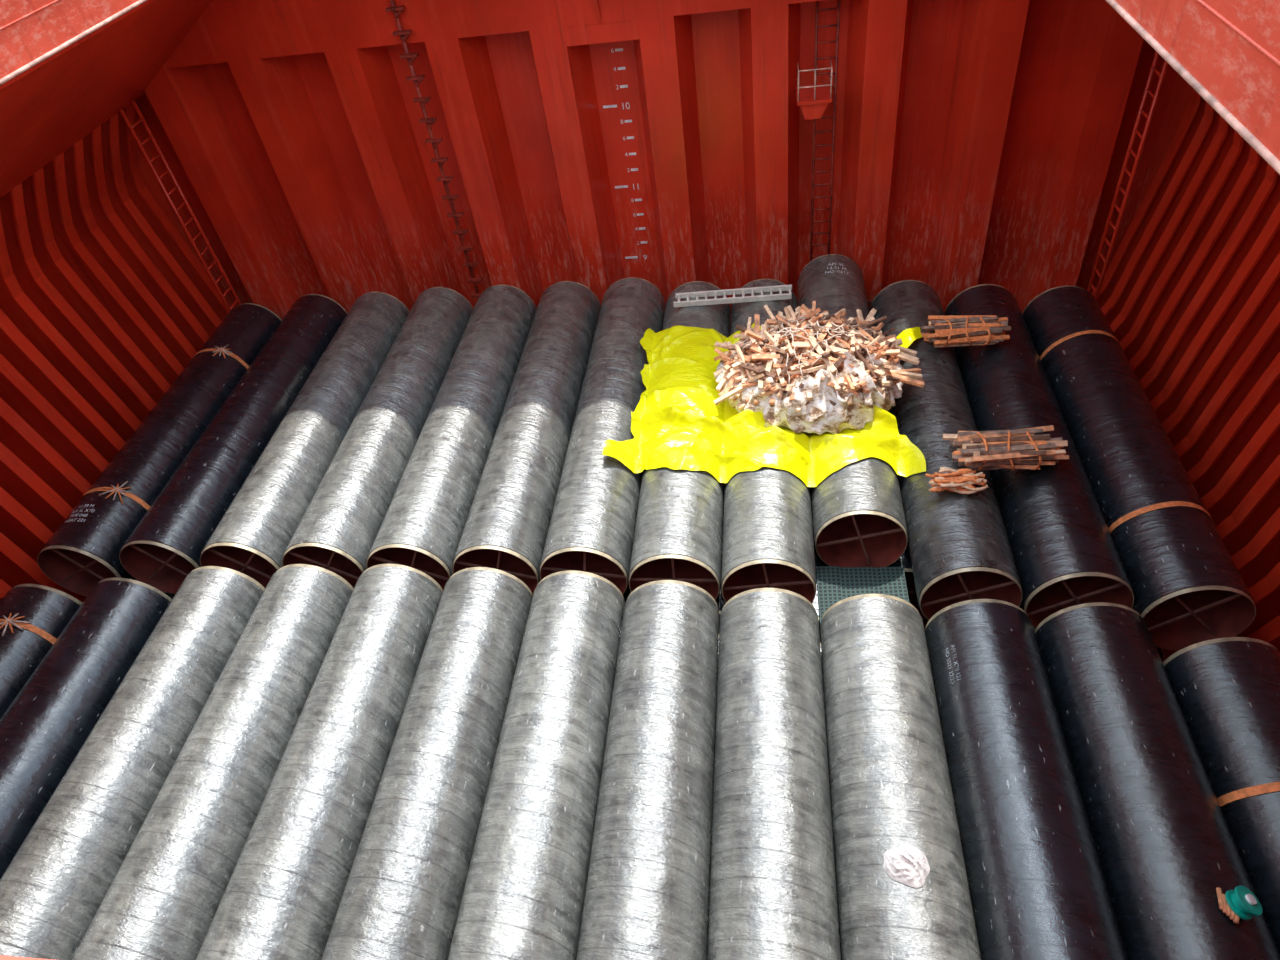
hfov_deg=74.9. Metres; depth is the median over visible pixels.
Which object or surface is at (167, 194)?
ladder
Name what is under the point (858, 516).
pipe
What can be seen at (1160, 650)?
pipe
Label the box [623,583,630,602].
pipe
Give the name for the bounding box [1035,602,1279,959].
pipe
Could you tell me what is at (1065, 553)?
pipe
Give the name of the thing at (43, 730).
pipe
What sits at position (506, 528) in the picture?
pipe
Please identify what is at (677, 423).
tarpaulin
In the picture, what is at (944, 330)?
bundle
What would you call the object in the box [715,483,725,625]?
pipe
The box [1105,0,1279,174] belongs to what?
rim
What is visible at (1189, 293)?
frames
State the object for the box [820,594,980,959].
pipe
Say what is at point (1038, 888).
pipe
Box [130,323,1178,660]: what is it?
floor
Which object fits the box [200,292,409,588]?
pipe
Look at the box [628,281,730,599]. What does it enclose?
pipe
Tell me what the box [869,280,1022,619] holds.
pipe
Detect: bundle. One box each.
[921,315,1010,347]
[943,425,1068,470]
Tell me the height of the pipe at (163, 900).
1.440 m
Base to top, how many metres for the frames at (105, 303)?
7.090 m
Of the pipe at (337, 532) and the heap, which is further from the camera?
the pipe at (337, 532)
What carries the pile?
on the tarpaulin
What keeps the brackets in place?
attached to the wall
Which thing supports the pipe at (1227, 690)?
on the pipe
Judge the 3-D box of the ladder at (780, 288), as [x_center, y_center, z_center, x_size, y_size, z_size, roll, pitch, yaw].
[1.911,-3.796,17.229,2.435,0.100,0.379,-3,44,7]
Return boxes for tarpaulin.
[603,323,925,486]
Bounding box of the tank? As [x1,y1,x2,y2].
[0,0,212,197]
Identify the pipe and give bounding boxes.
[0,566,264,959]
[0,578,171,878]
[0,584,81,718]
[37,303,281,595]
[72,564,353,959]
[119,294,347,593]
[131,576,174,598]
[196,564,442,959]
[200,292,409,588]
[282,287,472,587]
[321,567,532,959]
[366,285,536,589]
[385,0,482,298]
[448,570,624,959]
[453,281,600,593]
[539,277,665,594]
[576,580,718,959]
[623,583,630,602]
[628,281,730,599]
[707,588,840,959]
[707,642,718,955]
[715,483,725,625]
[721,279,816,602]
[797,254,907,567]
[810,489,828,642]
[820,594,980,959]
[820,643,841,959]
[867,300,925,619]
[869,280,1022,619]
[925,599,1127,959]
[944,284,1133,627]
[1022,286,1255,649]
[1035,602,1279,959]
[1156,647,1164,662]
[1163,637,1279,953]
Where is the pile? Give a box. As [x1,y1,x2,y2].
[713,301,923,434]
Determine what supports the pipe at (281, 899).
on the pipe
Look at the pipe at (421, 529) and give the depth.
15.27 m
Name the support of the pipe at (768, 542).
on the pipe at (818, 561)
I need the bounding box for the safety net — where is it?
[816,566,908,622]
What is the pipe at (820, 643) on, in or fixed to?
on the floor
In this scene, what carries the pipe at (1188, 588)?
on the pipe at (1160, 650)
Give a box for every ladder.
[119,100,240,311]
[673,285,791,306]
[796,0,840,261]
[1087,52,1167,299]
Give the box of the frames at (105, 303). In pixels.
[0,103,232,602]
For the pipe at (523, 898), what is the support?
on the pipe
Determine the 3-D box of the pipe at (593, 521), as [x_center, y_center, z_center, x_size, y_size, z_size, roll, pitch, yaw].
[-0.516,-1.190,16.094,1.440,1.440,7.910,-1,44,9]
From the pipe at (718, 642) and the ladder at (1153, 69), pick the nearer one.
the pipe at (718, 642)
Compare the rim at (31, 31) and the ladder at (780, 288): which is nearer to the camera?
the rim at (31, 31)
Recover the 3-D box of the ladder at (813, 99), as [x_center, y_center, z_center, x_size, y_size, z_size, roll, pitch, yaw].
[3.736,-6.074,17.834,0.820,7.490,1.026,-1,44,9]
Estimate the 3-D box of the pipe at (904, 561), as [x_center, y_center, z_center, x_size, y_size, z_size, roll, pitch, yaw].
[4.717,-0.810,16.609,1.440,1.440,7.900,-1,44,9]
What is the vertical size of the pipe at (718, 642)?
1.440 m
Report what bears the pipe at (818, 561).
on the floor
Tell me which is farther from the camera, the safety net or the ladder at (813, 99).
the ladder at (813, 99)
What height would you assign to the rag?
0.202 m
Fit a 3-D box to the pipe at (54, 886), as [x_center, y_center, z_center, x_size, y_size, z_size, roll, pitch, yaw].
[-7.266,4.700,11.199,1.440,1.440,8.000,-1,44,9]
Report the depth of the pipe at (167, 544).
15.92 m
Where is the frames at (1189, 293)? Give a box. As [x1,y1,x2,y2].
[1092,89,1279,651]
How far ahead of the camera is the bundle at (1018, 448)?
12.71 m
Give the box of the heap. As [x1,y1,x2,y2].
[925,467,987,493]
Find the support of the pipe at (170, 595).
on the floor
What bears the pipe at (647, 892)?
on the pipe at (718, 642)
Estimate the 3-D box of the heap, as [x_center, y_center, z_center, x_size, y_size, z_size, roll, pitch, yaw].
[4.805,0.018,12.669,0.856,0.264,0.424,-1,44,9]
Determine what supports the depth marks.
attached to the wall
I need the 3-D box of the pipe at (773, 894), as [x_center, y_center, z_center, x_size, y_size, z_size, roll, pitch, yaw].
[1.516,4.839,9.532,1.440,1.440,8.000,-1,44,9]
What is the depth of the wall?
17.85 m
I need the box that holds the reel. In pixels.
[1216,885,1262,923]
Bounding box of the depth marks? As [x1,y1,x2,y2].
[603,48,646,259]
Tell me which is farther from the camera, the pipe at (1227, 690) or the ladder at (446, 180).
the ladder at (446, 180)
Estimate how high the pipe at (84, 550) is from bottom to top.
1.476 m
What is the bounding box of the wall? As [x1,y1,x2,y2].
[135,0,1192,322]
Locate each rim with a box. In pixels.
[0,0,147,84]
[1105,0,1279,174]
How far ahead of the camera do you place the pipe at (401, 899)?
10.48 m
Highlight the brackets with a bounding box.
[564,0,639,46]
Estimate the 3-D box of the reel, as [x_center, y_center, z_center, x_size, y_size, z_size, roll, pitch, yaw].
[5.941,4.204,8.260,0.386,0.264,0.338,-1,44,9]
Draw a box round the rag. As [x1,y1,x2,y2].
[883,844,929,887]
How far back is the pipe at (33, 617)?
13.27 m

